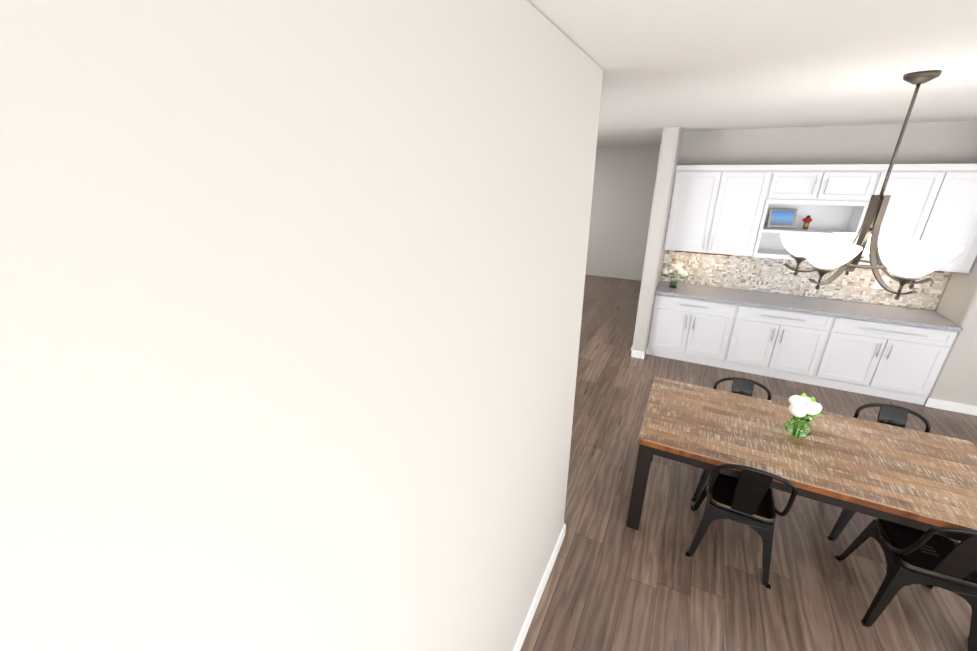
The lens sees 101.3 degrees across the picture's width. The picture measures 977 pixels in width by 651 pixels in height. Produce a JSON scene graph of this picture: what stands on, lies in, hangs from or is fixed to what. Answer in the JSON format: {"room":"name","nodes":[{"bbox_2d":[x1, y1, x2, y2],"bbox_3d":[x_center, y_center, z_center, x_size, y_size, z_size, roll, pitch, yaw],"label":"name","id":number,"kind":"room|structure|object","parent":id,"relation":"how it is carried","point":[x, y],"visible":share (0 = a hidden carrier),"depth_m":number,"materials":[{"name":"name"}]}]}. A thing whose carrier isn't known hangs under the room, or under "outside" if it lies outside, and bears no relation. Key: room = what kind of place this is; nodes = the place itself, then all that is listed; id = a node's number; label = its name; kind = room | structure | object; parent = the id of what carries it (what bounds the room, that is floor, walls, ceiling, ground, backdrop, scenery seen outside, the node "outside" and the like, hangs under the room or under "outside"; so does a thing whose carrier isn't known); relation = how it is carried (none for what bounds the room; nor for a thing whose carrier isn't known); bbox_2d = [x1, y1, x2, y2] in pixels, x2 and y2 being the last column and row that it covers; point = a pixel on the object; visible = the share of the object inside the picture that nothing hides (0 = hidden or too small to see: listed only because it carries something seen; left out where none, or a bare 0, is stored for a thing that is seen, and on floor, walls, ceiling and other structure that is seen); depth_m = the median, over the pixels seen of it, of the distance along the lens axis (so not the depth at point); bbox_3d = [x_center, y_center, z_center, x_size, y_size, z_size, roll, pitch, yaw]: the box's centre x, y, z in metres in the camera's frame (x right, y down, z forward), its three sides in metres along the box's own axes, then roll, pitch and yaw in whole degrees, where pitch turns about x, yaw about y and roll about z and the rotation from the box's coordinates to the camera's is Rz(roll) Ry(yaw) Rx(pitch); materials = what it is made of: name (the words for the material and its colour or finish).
{"room":"dining room","nodes":[
{"label":"dining room","id":0,"kind":"room"},
{"bbox_2d":[0,0,602,650],"bbox_3d":[-0.339,0.700,0.950,0.200,2.820,3.390,10,24,25],"label":"wall","id":1,"kind":"structure","parent":0,"point":[290,306],"depth_m":0.56,"materials":[{"name":"grey paint"}]},
{"bbox_2d":[513,522,566,650],"bbox_3d":[-0.184,1.943,1.503,0.014,0.100,3.174,10,24,25],"label":"baseboard","id":2,"kind":"structure","parent":1,"relation":"attached to","point":[517,647],"depth_m":2.36,"materials":[{"name":"white wood"}]},
{"bbox_2d":[585,145,660,280],"bbox_3d":[1.351,-2.770,9.766,5.740,2.820,0.200,10,24,25],"label":"wall","id":3,"kind":"structure","parent":0,"point":[623,190],"depth_m":8.87,"materials":[{"name":"grey paint"}]},
{"bbox_2d":[632,127,682,351],"bbox_3d":[3.026,-1.597,6.766,0.175,2.880,4.410,10,24,25],"label":"wall","id":4,"kind":"structure","parent":0,"point":[670,149],"depth_m":4.87,"materials":[{"name":"grey paint"}]},
{"bbox_2d":[520,275,976,650],"bbox_3d":[0.215,0.597,5.199,13.100,0.100,11.400,10,24,25],"label":"floor","id":5,"kind":"structure","parent":0,"point":[614,582],"depth_m":2.65,"materials":[{"name":"brown wood"}]},
{"bbox_2d":[647,294,730,366],"bbox_3d":[2.744,-0.015,5.392,1.003,0.880,0.572,10,24,25],"label":"base cabinet","id":6,"kind":"object","parent":5,"relation":"on","point":[683,329],"depth_m":5.18,"materials":[{"name":"white wood"}]},
{"bbox_2d":[691,377,771,501],"bbox_3d":[1.901,0.905,3.090,0.476,0.865,0.547,10,23,23],"label":"chair","id":7,"kind":"object","parent":5,"relation":"on","point":[743,386],"visible":0.31,"depth_m":3.13,"materials":[{"name":"black metal"}]},
{"bbox_2d":[685,464,797,588],"bbox_3d":[1.616,1.110,2.571,0.476,0.865,0.547,11,24,27],"label":"chair","id":8,"kind":"object","parent":5,"relation":"on","point":[747,497],"visible":0.98,"depth_m":2.44,"materials":[{"name":"black metal"}]},
{"bbox_2d":[715,304,826,382],"bbox_3d":[3.539,0.132,5.013,1.067,0.880,0.572,10,24,25],"label":"base cabinet","id":9,"kind":"object","parent":5,"relation":"on","point":[775,343],"depth_m":4.80,"materials":[{"name":"white wood"}]},
{"bbox_2d":[626,377,976,639],"bbox_3d":[2.031,1.095,2.725,1.900,0.770,0.930,10,24,25],"label":"dining table","id":10,"kind":"object","parent":5,"relation":"on","point":[921,480],"visible":0.98,"depth_m":2.48,"materials":[{"name":"brown wood"}]},
{"bbox_2d":[785,392,821,437],"bbox_3d":[2.030,0.587,2.588,0.201,0.274,0.222,10,24,25],"label":"vase","id":11,"kind":"object","parent":10,"relation":"on","point":[803,407],"visible":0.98,"depth_m":2.56,"materials":[{"name":"green glass"}]},
{"bbox_2d":[827,403,930,540],"bbox_3d":[2.699,1.041,2.735,0.476,0.865,0.547,12,24,28],"label":"chair","id":12,"kind":"object","parent":5,"relation":"on","point":[891,414],"visible":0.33,"depth_m":2.77,"materials":[{"name":"black metal"}]},
{"bbox_2d":[803,315,957,404],"bbox_3d":[4.359,0.282,4.621,1.060,0.880,0.572,10,24,25],"label":"base cabinet","id":13,"kind":"object","parent":5,"relation":"on","point":[899,362],"depth_m":4.37,"materials":[{"name":"white wood"}]},
{"bbox_2d":[655,281,962,331],"bbox_3d":[3.554,-0.285,4.815,2.848,0.036,0.612,10,24,25],"label":"countertop","id":14,"kind":"structure","parent":13,"relation":"on","point":[934,319],"depth_m":4.63,"materials":[{"name":"grey stone"}]},
{"bbox_2d":[662,264,687,287],"bbox_3d":[2.472,-0.666,5.317,0.323,0.310,0.264,10,24,25],"label":"bouquet","id":15,"kind":"object","parent":14,"relation":"on","point":[679,269],"visible":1,"depth_m":5.27,"materials":[{"name":"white plant"}]},
{"bbox_2d":[835,518,976,650],"bbox_3d":[2.407,1.258,2.183,0.476,0.862,0.547,9,23,22],"label":"chair","id":16,"kind":"object","parent":5,"relation":"on","point":[930,558],"visible":0.92,"depth_m":2.14,"materials":[{"name":"black metal"}]},
{"bbox_2d":[528,0,976,146],"bbox_3d":[0.205,-2.121,4.132,13.100,0.100,11.400,10,24,25],"label":"ceiling","id":17,"kind":"structure","parent":0,"point":[696,65],"depth_m":1.68,"materials":[{"name":"white paint"}]},
{"bbox_2d":[780,70,963,299],"bbox_3d":[2.079,-0.717,2.099,0.768,1.037,0.766,10,24,25],"label":"chandelier","id":18,"kind":"object","parent":17,"relation":"hanging from","point":[906,262],"visible":1,"depth_m":2.10,"materials":[{"name":"white glass"}]},
{"bbox_2d":[767,208,796,227],"bbox_3d":[3.466,-1.268,4.735,0.280,0.212,0.056,5,22,14],"label":"framed picture","id":19,"kind":"object","parent":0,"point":[783,218],"visible":1,"depth_m":4.73,"materials":[{"name":"silver metal"}]},
{"bbox_2d":[660,120,976,310],"bbox_3d":[4.554,-0.744,4.578,4.685,2.820,0.200,10,24,25],"label":"wall","id":20,"kind":"structure","parent":0,"point":[951,142],"depth_m":4.39,"materials":[{"name":"grey paint"}]},
{"bbox_2d":[663,165,778,256],"bbox_3d":[2.803,-1.428,4.943,1.027,1.020,0.337,10,24,25],"label":"upper cabinet","id":21,"kind":"object","parent":20,"relation":"attached to","point":[719,209],"depth_m":4.79,"materials":[{"name":"white wood"}]},
{"bbox_2d":[674,251,731,255],"bbox_3d":[2.728,-0.929,5.111,0.650,0.027,0.100,10,24,25],"label":"under-cabinet light","id":22,"kind":"object","parent":21,"relation":"attached to","point":[731,255],"depth_m":5.06,"materials":[{"name":"brown"}]},
{"bbox_2d":[660,250,950,309],"bbox_3d":[3.690,-0.630,4.968,2.846,0.487,0.009,10,24,25],"label":"tile backsplash","id":23,"kind":"structure","parent":20,"relation":"attached to","point":[771,275],"depth_m":4.95,"materials":[{"name":"tile"}]},
{"bbox_2d":[873,277,889,288],"bbox_3d":[4.486,-0.485,4.577,0.120,0.140,0.010,10,24,25],"label":"electrical outlet plate","id":24,"kind":"object","parent":23,"relation":"attached to","point":[876,285],"depth_m":4.59,"materials":[{"name":"white plastic"}]},
{"bbox_2d":[771,164,874,207],"bbox_3d":[3.633,-1.560,4.434,0.910,0.408,0.337,10,24,25],"label":"upper cabinet","id":25,"kind":"object","parent":20,"relation":"attached to","point":[821,185],"depth_m":4.29,"materials":[{"name":"white wood"}]},
{"bbox_2d":[802,215,811,228],"bbox_3d":[3.670,-1.192,4.622,0.093,0.155,0.090,10,24,25],"label":"roses","id":26,"kind":"object","parent":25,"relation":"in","point":[807,220],"visible":1,"depth_m":4.61,"materials":[{"name":"red plant"}]},
{"bbox_2d":[843,164,976,272],"bbox_3d":[4.443,-1.127,4.160,0.979,1.020,0.337,10,24,25],"label":"upper cabinet","id":27,"kind":"object","parent":20,"relation":"attached to","point":[937,203],"depth_m":3.99,"materials":[{"name":"white wood"}]},
{"bbox_2d":[859,265,943,272],"bbox_3d":[4.397,-0.622,4.314,0.700,0.027,0.100,10,24,25],"label":"under-cabinet light","id":28,"kind":"object","parent":27,"relation":"attached to","point":[859,265],"depth_m":4.15,"materials":[{"name":"brown"}]},
{"bbox_2d":[924,256,976,405],"bbox_3d":[5.652,-0.387,3.659,1.832,2.880,0.555,10,24,25],"label":"wall","id":29,"kind":"structure","parent":0,"point":[956,380],"depth_m":4.10,"materials":[{"name":"grey paint"}]},
{"bbox_2d":[925,398,976,415],"bbox_3d":[5.527,0.972,3.921,1.832,0.100,0.014,10,24,25],"label":"baseboard","id":30,"kind":"structure","parent":29,"relation":"attached to","point":[952,406],"depth_m":4.22,"materials":[{"name":"white wood"}]}
]}

